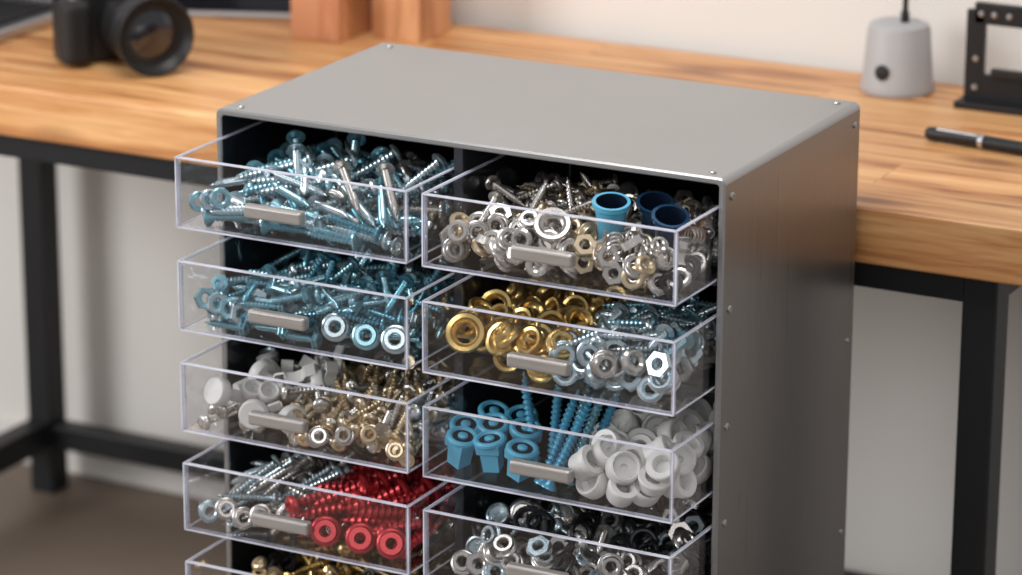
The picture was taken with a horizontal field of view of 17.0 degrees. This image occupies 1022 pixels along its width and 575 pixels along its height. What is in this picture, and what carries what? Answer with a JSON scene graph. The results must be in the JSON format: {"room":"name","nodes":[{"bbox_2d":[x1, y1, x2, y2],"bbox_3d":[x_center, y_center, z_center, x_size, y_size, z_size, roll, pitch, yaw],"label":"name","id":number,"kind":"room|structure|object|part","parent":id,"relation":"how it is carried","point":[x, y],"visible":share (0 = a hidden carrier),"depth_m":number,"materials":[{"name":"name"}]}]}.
{"room":"home workshop","nodes":[
{"label":"home workshop","id":0,"kind":"room"},
{"bbox_2d":[0,463,226,574],"bbox_3d":[-0.960,1.032,1.837,5.400,0.050,5.050,9,19,26],"label":"floor","id":1,"kind":"structure","parent":0,"point":[92,525],"depth_m":4.12,"materials":[{"name":"concrete"}]},
{"bbox_2d":[0,0,1021,574],"bbox_3d":[-0.045,0.041,3.678,1.540,0.751,0.485,9,19,26],"label":"desk","id":2,"kind":"object","parent":1,"relation":"on","point":[935,219],"depth_m":3.54,"materials":[{"name":"brown wood"}]},
{"bbox_2d":[0,0,52,42],"bbox_3d":[-0.684,-0.416,3.856,0.342,0.229,0.288,9,19,26],"label":"laptop","id":3,"kind":"object","parent":2,"relation":"on","point":[17,17],"visible":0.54,"depth_m":3.83,"materials":[{"name":"silver metal"}]},
{"bbox_3d":[-0.632,-0.452,3.949,0.342,0.216,0.064,9,19,26],"label":"lid","id":4,"kind":"part","parent":3,"relation":"part of","materials":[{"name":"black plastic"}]},
{"bbox_3d":[-0.573,-0.032,4.177,0.034,0.589,0.034,9,19,26],"label":"leg","id":5,"kind":"part","parent":2,"relation":"part of","materials":[{"name":"black metal"}]},
{"bbox_2d":[52,0,193,76],"bbox_3d":[-0.409,-0.288,3.652,0.136,0.104,0.130,-9,19,-26],"label":"camera","id":6,"kind":"object","parent":2,"relation":"on","point":[153,38],"visible":1,"depth_m":3.62,"materials":[{"name":"black plastic"}]},
{"bbox_3d":[-0.376,-0.266,3.610,0.053,0.053,0.005,-9,19,-26],"label":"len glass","id":7,"kind":"part","parent":6,"relation":"part of","materials":[{"name":"black glass"}]},
{"bbox_2d":[176,0,290,18],"bbox_3d":[-0.318,-0.364,3.886,0.156,0.113,0.036,2,17,6],"label":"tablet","id":8,"kind":"object","parent":2,"relation":"on","point":[213,8],"visible":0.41,"depth_m":3.88,"materials":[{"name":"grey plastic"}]},
{"bbox_3d":[-0.318,-0.364,3.886,0.156,0.112,0.034,2,17,6],"label":"casing","id":9,"kind":"part","parent":8,"relation":"part of","materials":[{"name":"grey plastic"}]},
{"bbox_2d":[291,0,371,42],"bbox_3d":[-0.199,-0.344,3.796,0.063,0.130,0.072,9,19,26],"label":"wooden box","id":10,"kind":"object","parent":2,"relation":"on","point":[337,21],"visible":1,"depth_m":3.78,"materials":[{"name":"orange wood"}]},
{"bbox_2d":[372,0,450,42],"bbox_3d":[-0.110,-0.353,3.791,0.060,0.150,0.072,9,19,26],"label":"wooden box","id":11,"kind":"object","parent":2,"relation":"on","point":[413,21],"visible":1,"depth_m":3.78,"materials":[{"name":"brown wood"}]},
{"bbox_2d":[860,0,933,98],"bbox_3d":[0.408,-0.382,3.518,0.112,0.370,0.112,9,19,26],"label":"desk lamp","id":12,"kind":"object","parent":2,"relation":"on","point":[897,64],"visible":1,"depth_m":3.54,"materials":[{"name":"grey plastic"}]},
{"bbox_2d":[875,65,889,80],"bbox_3d":[0.383,-0.222,3.540,0.016,0.016,0.006,11,20,31],"label":"switch","id":13,"kind":"object","parent":12,"relation":"attached to","point":[882,72],"depth_m":3.54,"materials":[{"name":"black plastic"}]},
{"bbox_3d":[0.408,-0.411,3.509,0.009,0.288,0.009,9,19,26],"label":"stem","id":14,"kind":"part","parent":12,"relation":"part of","materials":[{"name":"black metal"}]},
{"bbox_2d":[925,127,1021,154],"bbox_3d":[0.472,-0.140,3.341,0.150,0.015,0.015,12,21,33],"label":"pen","id":15,"kind":"object","parent":2,"relation":"on","point":[980,141],"visible":1,"depth_m":3.35,"materials":[{"name":"black plastic"}]},
{"bbox_3d":[0.475,-0.235,3.503,0.020,0.100,0.008,9,19,26],"label":"post","id":16,"kind":"part","parent":2,"relation":"part of","materials":[{"name":"black metal"}]},
{"bbox_3d":[0.436,0.267,3.233,0.034,0.589,0.034,9,19,26],"label":"leg","id":17,"kind":"part","parent":2,"relation":"part of","materials":[{"name":"black metal"}]},
{"bbox_3d":[0.526,-0.232,3.479,0.141,0.108,0.048,9,19,26],"label":"metal bracket","id":18,"kind":"part","parent":2,"relation":"part of","materials":[{"name":"black metal"}]},
{"bbox_3d":[0.526,-0.214,3.475,0.082,0.008,0.008,9,19,26],"label":"slide rail","id":19,"kind":"part","parent":2,"relation":"part of","materials":[{"name":"black plastic"}]},
{"bbox_2d":[174,42,859,574],"bbox_3d":[0.005,0.205,3.152,0.502,0.752,0.384,9,19,26],"label":"base cabinet","id":20,"kind":"object","parent":1,"relation":"on","point":[780,170],"visible":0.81,"depth_m":3.05,"materials":[{"name":"metal"}]},
{"bbox_3d":[-0.204,-0.063,2.964,0.058,0.012,0.010,9,19,26],"label":"drawer handle","id":21,"kind":"part","parent":20,"relation":"part of","materials":[{"name":"metal"}]},
{"bbox_3d":[-0.205,0.118,3.020,0.058,0.012,0.010,9,19,26],"label":"drawer handle","id":22,"kind":"part","parent":20,"relation":"part of","materials":[{"name":"metal"}]},
{"bbox_3d":[-0.203,0.028,2.991,0.058,0.012,0.010,9,19,26],"label":"drawer handle","id":23,"kind":"part","parent":20,"relation":"part of","materials":[{"name":"metal"}]},
{"bbox_2d":[204,345,359,434],"bbox_3d":[-0.206,0.088,3.099,0.115,0.062,0.123,9,19,26],"label":"caps","id":24,"kind":"object","parent":20,"relation":"in","point":[253,393],"visible":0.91,"depth_m":3.08,"materials":[{"name":"white plastic"}]},
{"bbox_3d":[-0.203,0.210,3.048,0.058,0.012,0.010,9,19,26],"label":"drawer handle","id":25,"kind":"part","parent":20,"relation":"part of","materials":[{"name":"metal"}]},
{"bbox_2d":[198,440,385,534],"bbox_3d":[-0.175,0.174,3.153,0.143,0.065,0.201,10,20,29],"label":"screws","id":26,"kind":"object","parent":20,"relation":"in","point":[298,468],"visible":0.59,"depth_m":3.12,"materials":[{"name":"silver metal"}]},
{"bbox_3d":[-0.127,-0.103,3.079,0.234,0.065,0.277,9,19,26],"label":"drawer","id":27,"kind":"part","parent":20,"relation":"part of","materials":[{"name":"clear plastic"}]},
{"bbox_3d":[-0.128,-0.013,3.108,0.234,0.065,0.277,9,19,26],"label":"drawer","id":28,"kind":"part","parent":20,"relation":"part of","materials":[{"name":"clear plastic"}]},
{"bbox_3d":[-0.128,0.078,3.136,0.234,0.065,0.277,9,19,26],"label":"drawer","id":29,"kind":"part","parent":20,"relation":"part of","materials":[{"name":"clear plastic"}]},
{"bbox_3d":[-0.128,0.169,3.164,0.234,0.065,0.277,9,19,26],"label":"drawer","id":30,"kind":"part","parent":20,"relation":"part of","materials":[{"name":"clear plastic"}]},
{"bbox_3d":[-0.128,0.260,3.193,0.234,0.065,0.277,9,19,26],"label":"drawer","id":31,"kind":"part","parent":20,"relation":"part of","materials":[{"name":"clear plastic"}]},
{"bbox_2d":[189,129,453,255],"bbox_3d":[-0.144,-0.097,3.053,0.222,0.072,0.201,9,19,26],"label":"screws","id":32,"kind":"object","parent":20,"relation":"in","point":[360,214],"visible":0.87,"depth_m":3.01,"materials":[{"name":"metal"}]},
{"bbox_2d":[193,237,453,353],"bbox_3d":[-0.142,-0.004,3.079,0.230,0.071,0.206,9,19,26],"label":"pile","id":33,"kind":"object","parent":20,"relation":"in","point":[379,318],"visible":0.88,"depth_m":3.03,"materials":[{"name":"metal"}]},
{"bbox_2d":[197,351,454,467],"bbox_3d":[-0.143,0.091,3.109,0.231,0.060,0.196,9,19,26],"label":"screws","id":34,"kind":"object","parent":20,"relation":"in","point":[341,419],"visible":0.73,"depth_m":3.04,"materials":[{"name":"metal"}]},
{"bbox_2d":[236,443,454,549],"bbox_3d":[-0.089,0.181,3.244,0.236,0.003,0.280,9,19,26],"label":"drawer","id":35,"kind":"object","parent":20,"relation":"attached to","point":[444,536],"depth_m":3.11,"materials":[{"name":"clear plastic"}]},
{"bbox_2d":[252,531,454,574],"bbox_3d":[-0.146,0.272,3.164,0.228,0.062,0.206,9,19,26],"label":"screws","id":36,"kind":"object","parent":20,"relation":"in","point":[277,562],"visible":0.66,"depth_m":3.19,"materials":[{"name":"gold metal"}]},
{"bbox_2d":[254,137,453,242],"bbox_3d":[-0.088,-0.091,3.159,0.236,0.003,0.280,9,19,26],"label":"drawer","id":37,"kind":"object","parent":20,"relation":"attached to","point":[424,152],"depth_m":3.27,"materials":[{"name":"clear plastic"}]},
{"bbox_2d":[283,337,453,448],"bbox_3d":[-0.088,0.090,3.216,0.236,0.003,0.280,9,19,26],"label":"drawer","id":38,"kind":"object","parent":20,"relation":"attached to","point":[327,345],"depth_m":3.29,"materials":[{"name":"clear plastic"}]},
{"bbox_2d":[284,447,454,558],"bbox_3d":[-0.110,0.186,3.119,0.142,0.062,0.195,9,19,26],"label":"screws","id":39,"kind":"object","parent":20,"relation":"in","point":[378,524],"visible":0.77,"depth_m":3.07,"materials":[{"name":"red plastic"}]},
{"bbox_2d":[289,545,454,567],"bbox_3d":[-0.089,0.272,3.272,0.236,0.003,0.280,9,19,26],"label":"drawer","id":40,"kind":"object","parent":20,"relation":"attached to","point":[426,546],"depth_m":3.29,"materials":[{"name":"clear plastic"}]},
{"bbox_2d":[332,236,453,348],"bbox_3d":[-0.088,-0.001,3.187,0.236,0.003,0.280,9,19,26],"label":"drawer","id":41,"kind":"object","parent":20,"relation":"attached to","point":[413,245],"depth_m":3.28,"materials":[{"name":"clear plastic"}]},
{"bbox_3d":[0.023,0.246,2.934,0.058,0.012,0.010,9,19,26],"label":"drawer handle","id":42,"kind":"part","parent":20,"relation":"part of","materials":[{"name":"metal"}]},
{"bbox_3d":[0.024,0.064,2.877,0.058,0.012,0.010,9,19,26],"label":"drawer handle","id":43,"kind":"part","parent":20,"relation":"part of","materials":[{"name":"metal"}]},
{"bbox_3d":[0.026,0.155,2.904,0.058,0.012,0.010,9,19,26],"label":"drawer handle","id":44,"kind":"part","parent":20,"relation":"part of","materials":[{"name":"metal"}]},
{"bbox_3d":[0.026,-0.026,2.848,0.058,0.012,0.010,9,19,26],"label":"drawer handle","id":45,"kind":"part","parent":20,"relation":"part of","materials":[{"name":"metal"}]},
{"bbox_3d":[0.093,0.205,3.053,0.239,0.065,0.277,9,19,26],"label":"drawer","id":46,"kind":"part","parent":20,"relation":"part of","materials":[{"name":"clear plastic"}]},
{"bbox_3d":[0.094,0.114,3.025,0.239,0.065,0.277,9,19,26],"label":"drawer","id":47,"kind":"part","parent":20,"relation":"part of","materials":[{"name":"clear plastic"}]},
{"bbox_3d":[0.094,0.023,2.996,0.239,0.065,0.277,9,19,26],"label":"drawer","id":48,"kind":"part","parent":20,"relation":"part of","materials":[{"name":"clear plastic"}]},
{"bbox_3d":[0.094,-0.068,2.968,0.239,0.065,0.277,9,19,26],"label":"drawer","id":49,"kind":"part","parent":20,"relation":"part of","materials":[{"name":"clear plastic"}]},
{"bbox_2d":[521,372,619,491],"bbox_3d":[0.041,0.125,2.941,0.089,0.092,0.059,9,19,26],"label":"screws","id":50,"kind":"object","parent":20,"relation":"in","point":[556,439],"visible":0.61,"depth_m":2.94,"materials":[{"name":"blue plastic"}]},
{"bbox_2d":[450,479,711,574],"bbox_3d":[0.079,0.216,3.026,0.230,0.062,0.204,9,19,26],"label":"nuts","id":51,"kind":"object","parent":20,"relation":"in","point":[494,547],"visible":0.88,"depth_m":2.99,"materials":[{"name":"silver metal"}]},
{"bbox_2d":[473,378,714,497],"bbox_3d":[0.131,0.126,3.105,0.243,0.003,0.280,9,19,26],"label":"drawer","id":52,"kind":"object","parent":20,"relation":"attached to","point":[543,403],"depth_m":3.16,"materials":[{"name":"clear plastic"}]},
{"bbox_2d":[469,169,718,285],"bbox_3d":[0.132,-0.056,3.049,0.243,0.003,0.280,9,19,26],"label":"drawer","id":53,"kind":"object","parent":20,"relation":"attached to","point":[670,186],"depth_m":3.16,"materials":[{"name":"clear plastic"}]},
{"bbox_2d":[473,270,716,392],"bbox_3d":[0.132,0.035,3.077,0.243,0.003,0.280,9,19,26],"label":"drawer","id":54,"kind":"object","parent":20,"relation":"attached to","point":[706,381],"depth_m":3.02,"materials":[{"name":"clear plastic"}]},
{"bbox_2d":[516,480,709,571],"bbox_3d":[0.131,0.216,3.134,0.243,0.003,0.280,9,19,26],"label":"drawer","id":55,"kind":"object","parent":20,"relation":"attached to","point":[536,487],"depth_m":3.18,"materials":[{"name":"clear plastic"}]},
{"bbox_2d":[548,286,716,402],"bbox_3d":[0.124,0.041,2.947,0.126,0.062,0.201,10,20,29],"label":"nuts","id":56,"kind":"object","parent":20,"relation":"in","point":[609,361],"visible":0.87,"depth_m":2.89,"materials":[{"name":"silver metal"}]},
{"bbox_2d":[0,0,1021,574],"bbox_3d":[0.230,-0.922,3.580,5.400,2.650,0.070,9,19,26],"label":"wall","id":57,"kind":"structure","parent":0,"point":[121,244],"depth_m":3.80,"materials":[{"name":"paint"}]},
{"bbox_2d":[0,419,224,501],"bbox_3d":[0.206,0.330,3.932,5.400,0.050,0.012,9,19,26],"label":"baseboard","id":58,"kind":"structure","parent":57,"relation":"attached to","point":[78,463],"depth_m":4.26,"materials":[{"name":"paint"}]}
]}

